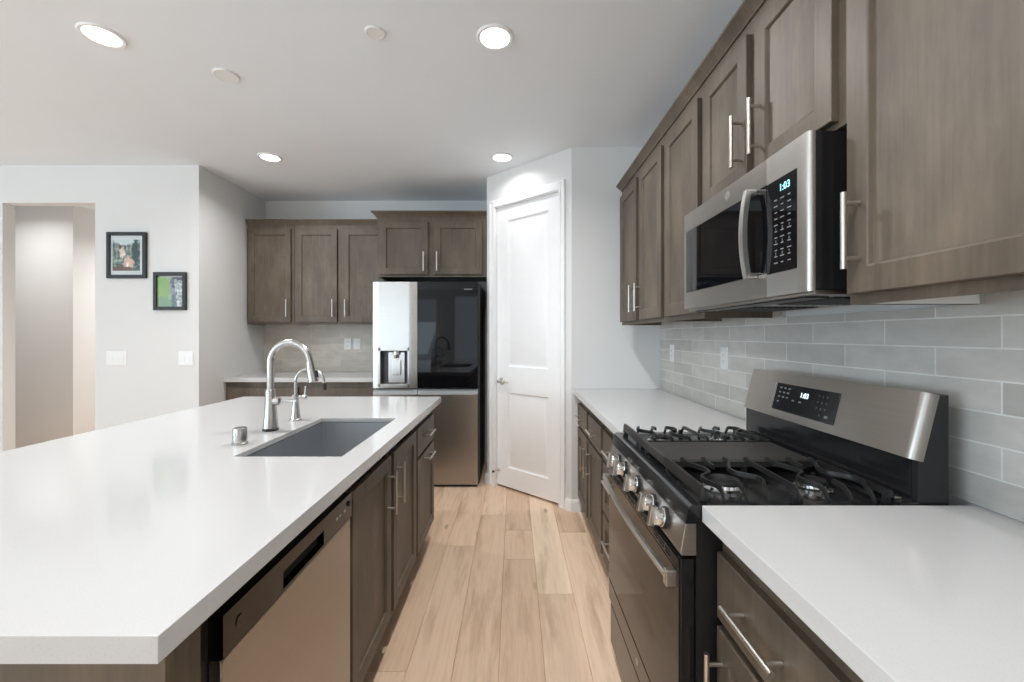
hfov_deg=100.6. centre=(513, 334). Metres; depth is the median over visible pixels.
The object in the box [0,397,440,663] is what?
countertop
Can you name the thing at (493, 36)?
recessed light
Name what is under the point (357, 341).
light switch
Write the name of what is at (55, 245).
doorway
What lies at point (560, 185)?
trim
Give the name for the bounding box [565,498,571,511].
baseboard
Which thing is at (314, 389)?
base cabinet
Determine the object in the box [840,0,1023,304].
upper cabinet
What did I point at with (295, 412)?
water tap
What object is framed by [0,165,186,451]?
wall
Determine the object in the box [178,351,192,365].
light switch
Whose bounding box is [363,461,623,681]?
floor
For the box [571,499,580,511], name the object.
baseboard
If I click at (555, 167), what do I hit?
wall
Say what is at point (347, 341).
wall outlet
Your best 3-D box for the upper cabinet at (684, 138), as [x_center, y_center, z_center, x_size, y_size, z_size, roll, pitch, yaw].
[0.917,-0.545,1.928,0.339,0.952,0.430,0,0,0]
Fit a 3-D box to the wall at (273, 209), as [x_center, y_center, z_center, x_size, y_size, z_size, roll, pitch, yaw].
[-1.414,-0.041,4.470,2.548,2.710,0.100,0,0,0]
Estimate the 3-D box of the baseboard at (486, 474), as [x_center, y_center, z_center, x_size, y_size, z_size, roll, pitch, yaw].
[-0.235,1.269,3.753,0.050,0.090,0.014,0,0,42]
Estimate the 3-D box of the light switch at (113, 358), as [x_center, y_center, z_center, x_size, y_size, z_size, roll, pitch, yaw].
[-3.262,0.192,3.485,0.166,0.118,0.009,0,0,0]
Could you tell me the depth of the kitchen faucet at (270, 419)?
1.77 m
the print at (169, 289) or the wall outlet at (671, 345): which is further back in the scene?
the print at (169, 289)
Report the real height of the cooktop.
0.055 m
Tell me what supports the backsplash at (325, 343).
attached to the wall at (273, 209)
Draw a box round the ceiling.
[0,0,743,210]
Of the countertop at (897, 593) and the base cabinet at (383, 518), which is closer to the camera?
the countertop at (897, 593)
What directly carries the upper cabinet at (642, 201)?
attached to the wall at (953, 501)
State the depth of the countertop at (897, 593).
0.70 m
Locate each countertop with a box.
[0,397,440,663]
[223,372,372,381]
[573,389,745,433]
[702,506,1023,681]
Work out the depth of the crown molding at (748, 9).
1.71 m
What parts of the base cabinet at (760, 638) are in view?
handle, door, handle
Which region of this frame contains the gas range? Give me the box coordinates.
[602,368,948,681]
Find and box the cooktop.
[612,432,918,523]
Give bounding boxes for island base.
[0,626,199,681]
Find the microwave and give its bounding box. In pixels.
[684,130,849,311]
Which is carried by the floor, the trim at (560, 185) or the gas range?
the gas range
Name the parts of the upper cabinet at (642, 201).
door, handle, handle, door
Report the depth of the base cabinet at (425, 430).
2.44 m
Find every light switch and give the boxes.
[106,351,126,365]
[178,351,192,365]
[354,338,360,349]
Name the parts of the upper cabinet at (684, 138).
door, frame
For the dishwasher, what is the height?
0.872 m
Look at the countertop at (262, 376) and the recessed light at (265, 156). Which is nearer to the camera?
the recessed light at (265, 156)
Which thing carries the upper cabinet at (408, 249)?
attached to the wall at (273, 209)
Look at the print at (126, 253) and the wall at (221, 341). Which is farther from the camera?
the wall at (221, 341)
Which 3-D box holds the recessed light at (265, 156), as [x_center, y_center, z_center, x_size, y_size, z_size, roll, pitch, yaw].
[-1.914,-1.391,3.333,0.174,0.009,0.174,0,0,0]
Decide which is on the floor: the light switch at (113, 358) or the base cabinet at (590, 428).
the base cabinet at (590, 428)
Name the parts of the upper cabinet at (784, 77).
door, handle, handle, door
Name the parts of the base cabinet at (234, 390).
drawer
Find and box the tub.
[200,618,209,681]
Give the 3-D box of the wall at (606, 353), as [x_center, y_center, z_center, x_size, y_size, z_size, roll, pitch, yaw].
[0.764,-0.041,3.214,0.672,2.710,0.100,0,0,0]
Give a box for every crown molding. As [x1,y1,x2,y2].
[245,210,486,224]
[616,0,765,191]
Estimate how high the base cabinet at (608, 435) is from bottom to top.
0.874 m
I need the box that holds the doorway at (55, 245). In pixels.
[15,206,94,448]
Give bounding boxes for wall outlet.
[344,338,351,349]
[670,344,673,361]
[720,346,727,369]
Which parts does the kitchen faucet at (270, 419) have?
lever, spout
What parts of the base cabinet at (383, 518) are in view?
door, frame, handle, handle, door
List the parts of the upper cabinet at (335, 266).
door, handle, door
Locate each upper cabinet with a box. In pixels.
[247,225,293,324]
[294,225,387,324]
[377,218,486,281]
[620,134,667,324]
[665,82,772,320]
[703,0,846,202]
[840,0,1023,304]
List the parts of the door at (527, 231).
handle, panel, panel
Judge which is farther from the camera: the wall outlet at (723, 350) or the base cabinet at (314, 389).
the base cabinet at (314, 389)
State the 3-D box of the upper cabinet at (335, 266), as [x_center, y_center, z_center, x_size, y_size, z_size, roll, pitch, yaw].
[-1.668,-0.580,4.219,0.890,0.957,0.378,0,0,0]
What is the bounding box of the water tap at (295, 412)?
[289,368,326,420]
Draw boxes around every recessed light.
[75,21,126,48]
[257,152,282,161]
[476,23,513,50]
[491,152,512,161]
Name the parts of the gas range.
knob, knob, drawer, knob, handle, glass, knob, control panel, oven door, knob, burner, burner, burner, panel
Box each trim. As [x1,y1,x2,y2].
[489,179,565,509]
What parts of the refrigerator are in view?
door, door, glass door, door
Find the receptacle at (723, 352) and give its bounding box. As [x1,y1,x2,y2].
[722,351,724,364]
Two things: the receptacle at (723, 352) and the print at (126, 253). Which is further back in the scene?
the print at (126, 253)
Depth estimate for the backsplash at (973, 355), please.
1.16 m
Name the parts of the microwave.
door, handle, control panel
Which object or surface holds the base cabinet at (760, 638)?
on the floor
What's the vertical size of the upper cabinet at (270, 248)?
0.957 m
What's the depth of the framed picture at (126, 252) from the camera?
3.48 m
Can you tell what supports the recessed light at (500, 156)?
in the ceiling
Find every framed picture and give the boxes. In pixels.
[106,232,147,277]
[153,272,186,309]
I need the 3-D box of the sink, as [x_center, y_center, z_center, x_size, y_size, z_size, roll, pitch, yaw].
[-0.747,0.542,1.724,0.367,0.242,0.657,0,0,0]
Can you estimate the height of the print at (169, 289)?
0.242 m
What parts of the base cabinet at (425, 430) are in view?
drawer, door, handle, handle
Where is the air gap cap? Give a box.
[231,426,248,445]
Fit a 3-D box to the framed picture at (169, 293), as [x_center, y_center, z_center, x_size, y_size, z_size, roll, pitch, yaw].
[-2.815,-0.359,3.479,0.266,0.310,0.022,0,0,0]
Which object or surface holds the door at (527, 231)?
in the wall at (555, 167)
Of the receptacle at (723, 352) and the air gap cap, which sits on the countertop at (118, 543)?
the air gap cap
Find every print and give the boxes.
[113,240,139,270]
[157,277,181,306]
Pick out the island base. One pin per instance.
(182, 664)
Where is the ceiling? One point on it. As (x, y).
(421, 111)
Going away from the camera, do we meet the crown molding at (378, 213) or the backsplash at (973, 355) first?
the backsplash at (973, 355)
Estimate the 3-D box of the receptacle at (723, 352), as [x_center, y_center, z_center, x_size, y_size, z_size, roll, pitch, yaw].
[1.082,0.119,2.195,0.002,0.067,0.033,0,0,0]
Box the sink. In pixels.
[246,422,396,488]
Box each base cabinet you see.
[226,382,300,399]
[245,422,415,681]
[301,382,374,396]
[413,412,435,557]
[574,401,605,553]
[601,427,613,572]
[704,543,863,681]
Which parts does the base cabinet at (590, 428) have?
handle, drawer, door, handle, handle, frame, drawer, door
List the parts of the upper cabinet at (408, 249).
door, door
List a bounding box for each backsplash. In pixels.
[265,325,372,371]
[660,290,1023,521]
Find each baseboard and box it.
[485,473,488,484]
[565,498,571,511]
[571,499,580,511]
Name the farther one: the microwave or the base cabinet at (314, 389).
the base cabinet at (314, 389)
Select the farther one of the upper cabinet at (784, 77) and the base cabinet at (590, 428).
the base cabinet at (590, 428)
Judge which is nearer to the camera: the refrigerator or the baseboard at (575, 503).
the baseboard at (575, 503)
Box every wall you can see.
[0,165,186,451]
[187,165,264,408]
[265,201,486,460]
[487,148,570,498]
[571,147,659,511]
[662,294,1023,522]
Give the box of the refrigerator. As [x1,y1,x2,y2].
[373,282,484,484]
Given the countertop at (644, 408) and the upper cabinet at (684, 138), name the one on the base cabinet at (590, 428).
the countertop at (644, 408)
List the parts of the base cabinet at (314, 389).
drawer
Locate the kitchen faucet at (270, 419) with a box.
[262,339,318,431]
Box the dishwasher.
[200,492,351,681]
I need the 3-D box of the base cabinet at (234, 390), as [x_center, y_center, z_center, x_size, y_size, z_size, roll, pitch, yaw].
[-2.248,0.867,4.081,0.670,0.893,0.652,0,0,0]
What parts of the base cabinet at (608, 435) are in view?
handle, handle, drawer, drawer, drawer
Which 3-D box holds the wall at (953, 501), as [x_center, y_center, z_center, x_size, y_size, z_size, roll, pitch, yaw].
[1.160,-0.041,-0.450,0.120,2.710,10.100,0,0,0]
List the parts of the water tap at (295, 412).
lever, spout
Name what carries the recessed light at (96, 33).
in the ceiling
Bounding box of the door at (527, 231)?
[497,192,557,502]

